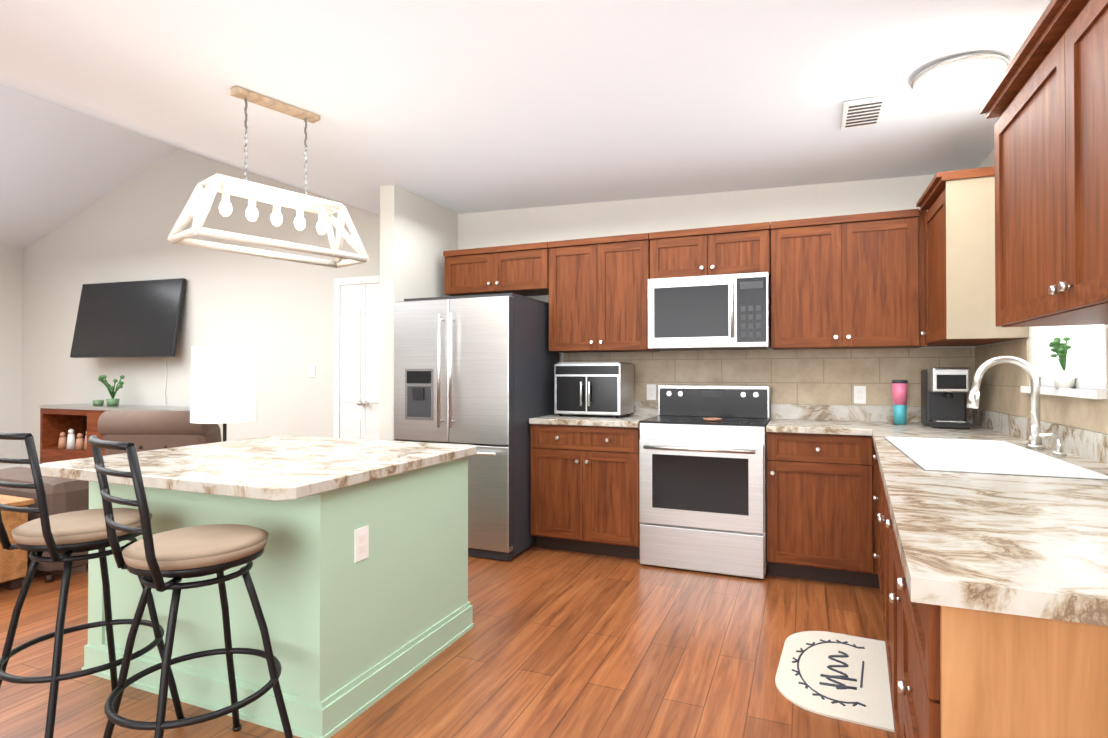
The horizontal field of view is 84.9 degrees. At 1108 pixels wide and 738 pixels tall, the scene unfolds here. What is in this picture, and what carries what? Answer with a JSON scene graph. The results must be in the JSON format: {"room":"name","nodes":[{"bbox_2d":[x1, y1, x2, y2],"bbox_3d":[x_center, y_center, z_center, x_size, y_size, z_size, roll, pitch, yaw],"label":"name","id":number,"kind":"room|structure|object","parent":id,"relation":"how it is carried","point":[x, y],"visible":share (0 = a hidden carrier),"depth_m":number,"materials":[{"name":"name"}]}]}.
{"room":"kitchen","nodes":[
{"label":"kitchen","id":0,"kind":"room"},
{"bbox_2d":[0,246,22,465],"bbox_3d":[-8.043,-0.250,4.149,0.150,3.010,7.310,0,-1,22],"label":"wall","id":1,"kind":"structure","parent":0,"point":[11,287],"depth_m":7.39,"materials":[{"name":"paint"}]},
{"bbox_2d":[0,464,19,468],"bbox_3d":[-7.938,1.205,4.174,0.014,0.100,7.159,0,-1,22],"label":"baseboard","id":2,"kind":"structure","parent":1,"relation":"attached to","point":[17,465],"depth_m":7.36,"materials":[{"name":"white"}]},
{"bbox_2d":[0,74,377,248],"bbox_3d":[-5.448,-1.913,3.175,5.700,1.140,7.460,0,-1,22],"label":"ceiling","id":3,"kind":"structure","parent":0,"point":[63,160],"depth_m":6.11,"materials":[{"name":"white paint"}]},
{"bbox_2d":[379,185,457,440],"bbox_3d":[-1.038,-0.036,4.749,0.125,2.591,0.859,0,-1,22],"label":"wall","id":4,"kind":"structure","parent":0,"point":[418,235],"depth_m":4.43,"materials":[{"name":"paint"}]},
{"bbox_2d":[0,543,894,737],"bbox_3d":[-3.358,1.300,2.288,10.520,0.120,7.760,0,-1,22],"label":"floor","id":5,"kind":"structure","parent":0,"point":[552,643],"depth_m":2.56,"materials":[{"name":"brown wood"}]},
{"bbox_2d":[0,494,33,589],"bbox_3d":[-3.415,0.999,3.373,0.730,0.500,0.520,0,-1,22],"label":"table","id":6,"kind":"object","parent":5,"relation":"on","point":[13,567],"visible":0.77,"depth_m":3.41,"materials":[{"name":"brown wood"}]},
{"bbox_2d":[0,467,88,582],"bbox_3d":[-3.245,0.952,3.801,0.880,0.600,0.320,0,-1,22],"label":"armchair","id":7,"kind":"object","parent":5,"relation":"on","point":[63,495],"visible":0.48,"depth_m":3.59,"materials":[{"name":"brown fabric"}]},
{"bbox_2d":[0,432,185,737],"bbox_3d":[-1.579,0.716,2.018,0.457,1.047,0.490,0,-1,22],"label":"bar stool","id":8,"kind":"object","parent":5,"relation":"on","point":[67,534],"visible":0.85,"depth_m":1.91,"materials":[{"name":"black metal"}]},
{"bbox_2d":[39,403,189,463],"bbox_3d":[-4.570,0.838,6.387,2.080,0.870,0.470,0,-1,22],"label":"sideboard","id":9,"kind":"object","parent":5,"relation":"on","point":[57,420],"visible":0.12,"depth_m":6.51,"materials":[{"name":"brown wood"}]},
{"bbox_2d":[93,375,124,405],"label":"potted plant","id":10,"kind":"object","parent":9,"relation":"on","point":[113,401],"depth_m":6.40,"materials":[{"name":"green plant"}]},
{"bbox_2d":[97,411,221,454],"bbox_3d":[-2.500,0.765,4.232,0.720,0.980,0.945,0,0,1],"label":"armchair","id":11,"kind":"object","parent":5,"relation":"on","point":[147,430],"visible":0.17,"depth_m":3.79,"materials":[{"name":"brown"}]},
{"bbox_2d":[87,435,292,737],"bbox_3d":[-1.054,0.714,1.796,0.527,1.047,0.529,0,-1,22],"label":"bar stool","id":12,"kind":"object","parent":5,"relation":"on","point":[177,555],"visible":1,"depth_m":1.71,"materials":[{"name":"black metal"}]},
{"bbox_2d":[82,455,473,737],"bbox_3d":[-1.157,0.828,2.699,1.264,0.829,0.994,0,-1,22],"label":"kitchen island","id":13,"kind":"object","parent":5,"relation":"on","point":[358,571],"depth_m":2.24,"materials":[{"name":"green"}]},
{"bbox_2d":[39,435,476,502],"bbox_3d":[-1.184,0.392,2.638,1.300,0.040,1.210,0,-1,22],"label":"island countertop","id":14,"kind":"structure","parent":13,"relation":"on","point":[280,468],"depth_m":2.33,"materials":[{"name":"white stone"}]},
{"bbox_2d":[394,293,558,560],"bbox_3d":[-0.554,0.378,4.444,0.900,1.742,0.931,0,-1,22],"label":"refrigerator","id":15,"kind":"object","parent":5,"relation":"on","point":[477,370],"visible":0.79,"depth_m":4.04,"materials":[{"name":"grey metal"}]},
{"bbox_2d":[531,424,639,559],"bbox_3d":[0.309,0.820,4.310,0.765,0.872,0.624,0,-1,22],"label":"base cabinet","id":16,"kind":"object","parent":5,"relation":"on","point":[585,479],"depth_m":4.02,"materials":[{"name":"brown wood"}]},
{"bbox_2d":[529,401,657,427],"bbox_3d":[0.305,0.315,4.306,0.767,0.137,0.648,0,-1,22],"label":"countertop","id":17,"kind":"structure","parent":16,"relation":"on","point":[643,410],"depth_m":4.15,"materials":[{"name":"white stone"}]},
{"bbox_2d":[554,362,633,417],"bbox_3d":[0.289,0.152,4.406,0.500,0.385,0.402,0,-1,22],"label":"toaster oven","id":18,"kind":"object","parent":17,"relation":"on","point":[593,388],"visible":0.98,"depth_m":4.26,"materials":[{"name":"metal"}]},
{"bbox_2d":[639,385,769,578],"bbox_3d":[0.992,0.686,3.953,0.756,1.135,0.707,0,-1,22],"label":"range","id":19,"kind":"object","parent":5,"relation":"on","point":[702,495],"visible":0.98,"depth_m":3.71,"materials":[{"name":"metal"}]},
{"bbox_2d":[703,418,721,420],"bbox_3d":[1.014,0.327,3.880,0.120,0.014,0.120,0,-1,22],"label":"spoon rest","id":20,"kind":"object","parent":19,"relation":"on","point":[712,419],"visible":0.92,"depth_m":3.84,"materials":[{"name":"brown ceramic"}]},
{"bbox_2d":[766,432,879,587],"bbox_3d":[1.654,0.816,3.756,0.605,0.872,0.624,0,-1,22],"label":"base cabinet","id":21,"kind":"object","parent":5,"relation":"on","point":[822,512],"depth_m":3.48,"materials":[{"name":"brown wood"}]},
{"bbox_2d":[766,404,828,433],"bbox_3d":[1.603,0.311,3.771,0.503,0.137,0.648,0,-1,22],"label":"countertop","id":22,"kind":"structure","parent":21,"relation":"on","point":[785,418],"depth_m":4.02,"materials":[{"name":"white stone"}]},
{"bbox_2d":[775,631,894,731],"bbox_3d":[1.169,1.232,2.475,0.460,0.016,0.760,0,-1,27],"label":"mat","id":23,"kind":"object","parent":5,"relation":"on","point":[839,676],"visible":1,"depth_m":2.41,"materials":[{"name":"white fabric"}]},
{"bbox_2d":[873,471,886,558],"bbox_3d":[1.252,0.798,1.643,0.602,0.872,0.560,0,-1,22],"label":"base cabinet","id":24,"kind":"object","parent":5,"relation":"on","point":[881,491],"depth_m":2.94,"materials":[{"name":"brown wood"}]},
{"bbox_2d":[829,405,1107,625],"bbox_3d":[1.564,0.375,2.319,0.830,0.290,3.363,0,-1,22],"label":"countertop","id":25,"kind":"structure","parent":24,"relation":"on","point":[990,511],"depth_m":1.37,"materials":[{"name":"white stone"}]},
{"bbox_2d":[892,380,907,424],"bbox_3d":[2.097,0.205,3.673,0.088,0.268,0.088,0,-1,22],"label":"tumbler","id":26,"kind":"object","parent":25,"relation":"on","point":[899,392],"visible":0.96,"depth_m":3.64,"materials":[{"name":"teal"}]},
{"bbox_2d":[921,367,969,428],"bbox_3d":[2.267,0.168,3.510,0.200,0.340,0.313,0,-1,22],"label":"coffee maker","id":27,"kind":"object","parent":25,"relation":"on","point":[944,391],"visible":1,"depth_m":3.46,"materials":[{"name":"black plastic"}]},
{"bbox_2d":[966,356,1045,447],"bbox_3d":[1.860,0.136,2.489,0.269,0.375,0.114,0,-1,22],"label":"faucet","id":28,"kind":"object","parent":25,"relation":"on","point":[1035,440],"visible":0.96,"depth_m":2.48,"materials":[{"name":"silver metal"}]},
{"bbox_2d":[1039,433,1066,455],"bbox_3d":[1.851,0.281,2.249,0.081,0.081,0.040,0,-1,22],"label":"soap dispenser","id":29,"kind":"object","parent":25,"relation":"on","point":[1059,447],"visible":1,"depth_m":2.24,"materials":[{"name":"silver metal"}]},
{"bbox_2d":[877,499,1107,737],"bbox_3d":[1.004,0.794,1.130,0.603,0.872,0.779,0,-1,22],"label":"base cabinet","id":30,"kind":"object","parent":5,"relation":"on","point":[954,672],"depth_m":0.90,"materials":[{"name":"brown wood"}]},
{"bbox_3d":[-1.956,0.950,3.595,0.440,0.600,0.440,0,-1,22],"label":"side table","id":31,"kind":"object","parent":5,"relation":"on","visible":0},
{"bbox_2d":[190,346,257,441],"bbox_3d":[-1.956,0.262,3.600,0.356,0.774,0.356,0,-1,22],"label":"table lamp","id":32,"kind":"object","parent":31,"relation":"on","point":[224,385],"visible":0.88,"depth_m":3.46,"materials":[{"name":"white metal"}]},
{"bbox_2d":[21,149,975,464],"bbox_3d":[-1.966,-0.688,5.684,10.220,3.910,0.150,0,-1,22],"label":"wall","id":33,"kind":"structure","parent":0,"point":[277,313],"depth_m":6.05,"materials":[{"name":"paint"}]},
{"bbox_2d":[20,464,30,467],"bbox_3d":[-3.751,1.223,6.311,6.070,0.100,0.019,0,-1,22],"label":"baseboard","id":34,"kind":"structure","parent":33,"relation":"attached to","point":[21,465],"depth_m":7.43,"materials":[{"name":"white"}]},
{"bbox_2d":[70,278,186,402],"bbox_3d":[-4.561,-0.281,6.535,1.460,1.314,0.262,0,0,17],"label":"wall-mounted tv","id":35,"kind":"object","parent":33,"relation":"attached to","point":[130,319],"visible":1,"depth_m":6.45,"materials":[{"name":"black metal"}]},
{"bbox_2d":[309,365,314,376],"bbox_3d":[-2.284,0.028,5.722,0.070,0.115,0.007,0,-1,22],"label":"light switch","id":36,"kind":"object","parent":33,"relation":"attached to","point":[311,367],"depth_m":5.72,"materials":[{"name":"white plastic"}]},
{"bbox_2d":[334,275,379,439],"bbox_3d":[-1.714,0.218,5.449,0.710,2.095,0.074,0,-1,22],"label":"double closet door","id":37,"kind":"structure","parent":33,"relation":"in","point":[356,361],"depth_m":5.50,"materials":[{"name":"white wood"}]},
{"bbox_2d":[443,209,926,352],"bbox_3d":[0.714,-0.522,4.290,3.277,0.797,0.379,0,-1,22],"label":"upper cabinet","id":38,"kind":"object","parent":33,"relation":"attached to","point":[855,281],"visible":0.98,"depth_m":3.90,"materials":[{"name":"brown wood"}]},
{"bbox_2d":[648,272,771,350],"bbox_3d":[1.052,-0.362,4.089,0.765,0.471,0.475,0,-1,22],"label":"microwave","id":39,"kind":"object","parent":38,"relation":"attached to","point":[715,312],"visible":1,"depth_m":3.91,"materials":[{"name":"metal"}]},
{"bbox_2d":[563,348,970,419],"bbox_3d":[1.322,0.212,4.235,2.700,0.668,0.008,0,-1,22],"label":"tile backsplash","id":40,"kind":"structure","parent":33,"relation":"attached to","point":[828,377],"depth_m":4.09,"materials":[{"name":"beige tile"}]},
{"bbox_2d":[647,384,655,399],"bbox_3d":[0.719,0.178,4.476,0.070,0.115,0.007,0,-1,22],"label":"outlet","id":41,"kind":"object","parent":40,"relation":"attached to","point":[651,388],"depth_m":4.47,"materials":[{"name":"white plastic"}]},
{"bbox_2d":[854,386,865,403],"bbox_3d":[1.995,0.173,3.951,0.070,0.115,0.007,0,-1,22],"label":"outlet","id":42,"kind":"object","parent":40,"relation":"attached to","point":[859,394],"depth_m":3.95,"materials":[{"name":"white plastic"}]},
{"bbox_2d":[0,0,1050,214],"bbox_3d":[-0.723,-1.354,1.224,4.520,0.250,7.460,0,-1,22],"label":"ceiling","id":43,"kind":"structure","parent":0,"point":[463,106],"depth_m":2.76,"materials":[{"name":"white paint"}]},
{"bbox_2d":[168,86,368,267],"bbox_3d":[-1.374,-0.939,3.003,0.318,0.747,0.868,0,-1,39],"label":"pendant light","id":44,"kind":"object","parent":43,"relation":"hanging from","point":[197,207],"visible":1,"depth_m":2.95,"materials":[{"name":"white wood"}]},
{"bbox_2d":[841,96,887,129],"bbox_3d":[1.493,-1.227,2.928,0.180,0.014,0.320,0,-1,22],"label":"ceiling vent","id":45,"kind":"object","parent":43,"relation":"in","point":[863,112],"visible":1,"depth_m":2.90,"materials":[{"name":"white metal"}]},
{"bbox_2d":[911,52,1008,98],"bbox_3d":[1.684,-1.204,2.524,0.342,0.048,0.342,0,-1,22],"label":"flush ceiling light","id":46,"kind":"object","parent":43,"relation":"attached to","point":[958,76],"visible":1,"depth_m":2.46,"materials":[{"name":"white"}]},
{"bbox_2d":[976,149,1107,399],"bbox_3d":[1.297,-0.156,0.382,0.150,2.760,7.160,0,-1,22],"label":"wall","id":47,"kind":"structure","parent":0,"point":[989,161],"depth_m":2.81,"materials":[{"name":"paint"}]},
{"bbox_2d":[920,168,1028,346],"bbox_3d":[2.186,-0.540,3.176,0.328,0.798,0.574,0,-1,22],"label":"upper cabinet","id":48,"kind":"object","parent":47,"relation":"attached to","point":[956,217],"depth_m":2.96,"materials":[{"name":"brown wood"}]},
{"bbox_2d":[971,328,1107,433],"bbox_3d":[1.949,0.044,2.172,0.007,0.367,3.349,0,-1,22],"label":"tile backsplash","id":49,"kind":"structure","parent":47,"relation":"attached to","point":[999,390],"depth_m":2.93,"materials":[{"name":"beige tile"}]},
{"bbox_2d":[988,24,1107,331],"bbox_3d":[1.632,-0.551,1.831,0.328,0.798,0.708,0,-1,22],"label":"upper cabinet","id":50,"kind":"object","parent":47,"relation":"attached to","point":[1016,241],"depth_m":1.98,"materials":[{"name":"brown wood"}]},
{"bbox_2d":[1020,325,1106,398],"bbox_3d":[2.102,-0.354,2.464,0.125,0.930,0.800,0,-1,22],"label":"window","id":51,"kind":"structure","parent":47,"relation":"in","point":[1047,364],"depth_m":2.49,"materials":[{"name":"white"}]},
{"bbox_2d":[1049,337,1076,387],"bbox_3d":[2.045,-0.024,2.429,0.079,0.208,0.185,0,-1,22],"label":"potted plant","id":52,"kind":"object","parent":51,"relation":"on","point":[1064,378],"visible":1,"depth_m":2.41,"materials":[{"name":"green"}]},
{"bbox_2d":[1048,0,1107,319],"bbox_3d":[1.407,-0.555,1.284,0.328,0.798,0.709,0,-1,22],"label":"upper cabinet","id":53,"kind":"object","parent":47,"relation":"attached to","point":[1078,29],"depth_m":1.56,"materials":[{"name":"brown wood"}]},
{"label":"outside","id":54,"kind":"structure","parent":0,"visible":0},
{"bbox_2d":[1072,325,1104,376],"bbox_3d":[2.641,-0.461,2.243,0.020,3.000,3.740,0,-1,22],"label":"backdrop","id":55,"kind":"structure","parent":54,"point":[1087,327],"depth_m":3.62,"materials":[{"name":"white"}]}
]}

